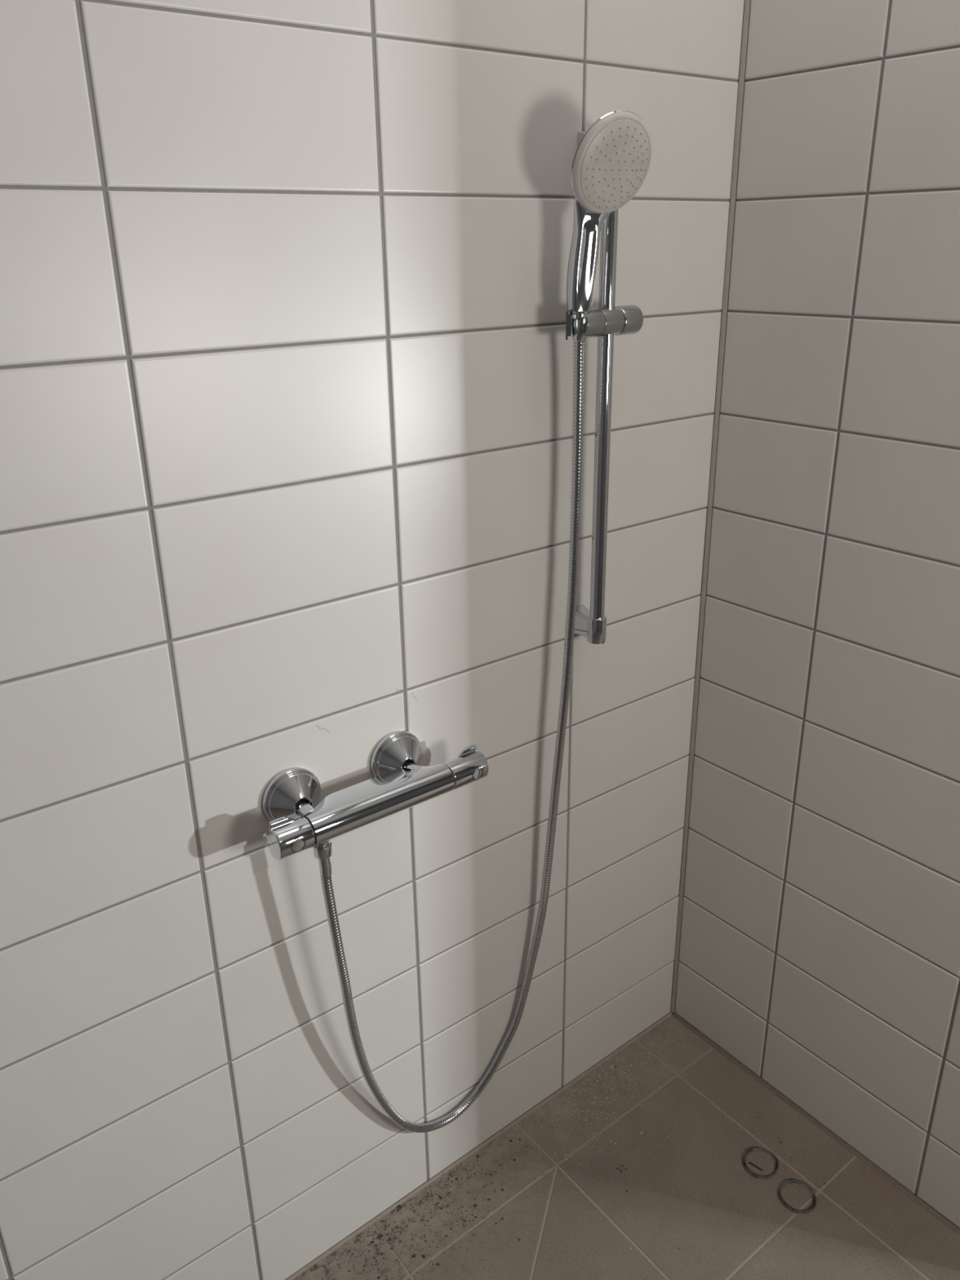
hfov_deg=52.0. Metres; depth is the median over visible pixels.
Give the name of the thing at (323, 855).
shower hose
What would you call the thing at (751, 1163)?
stick
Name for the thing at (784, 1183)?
ring
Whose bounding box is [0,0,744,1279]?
wall
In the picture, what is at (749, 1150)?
ring
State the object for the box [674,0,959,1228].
wall
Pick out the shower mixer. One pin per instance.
(397, 784)
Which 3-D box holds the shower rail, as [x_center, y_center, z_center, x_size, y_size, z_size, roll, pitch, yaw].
[0.146,-0.309,1.314,0.128,0.667,0.063,-17,27,-34]
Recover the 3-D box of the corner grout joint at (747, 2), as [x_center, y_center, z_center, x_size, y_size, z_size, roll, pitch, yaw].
[0.365,-0.387,1.505,0.005,2.434,0.005,-17,27,-34]
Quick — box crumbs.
[322,1066,867,1279]
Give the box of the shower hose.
[312,317,586,1133]
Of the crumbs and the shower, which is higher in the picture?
the shower
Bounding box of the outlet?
[315,840,328,847]
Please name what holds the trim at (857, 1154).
attached to the wall at (820, 944)
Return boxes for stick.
[748,1161,762,1170]
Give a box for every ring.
[742,1146,778,1179]
[777,1177,816,1213]
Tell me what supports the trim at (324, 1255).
attached to the wall at (286, 360)
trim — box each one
[285,1012,672,1279]
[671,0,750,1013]
[671,1013,959,1235]
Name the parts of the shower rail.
arm, arm, clamp knob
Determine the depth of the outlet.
1.19 m
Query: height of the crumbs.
0.024 m
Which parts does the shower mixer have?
lever, knob, knob, lever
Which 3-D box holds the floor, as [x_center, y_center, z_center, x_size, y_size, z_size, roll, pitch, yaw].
[0.800,1.319,0.701,3.747,0.203,2.700,-17,27,-34]
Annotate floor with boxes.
[293,1013,959,1279]
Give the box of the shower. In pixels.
[566,110,651,319]
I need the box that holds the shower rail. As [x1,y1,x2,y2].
[565,130,643,644]
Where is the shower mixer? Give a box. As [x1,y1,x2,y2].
[262,729,488,860]
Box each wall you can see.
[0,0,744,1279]
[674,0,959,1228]

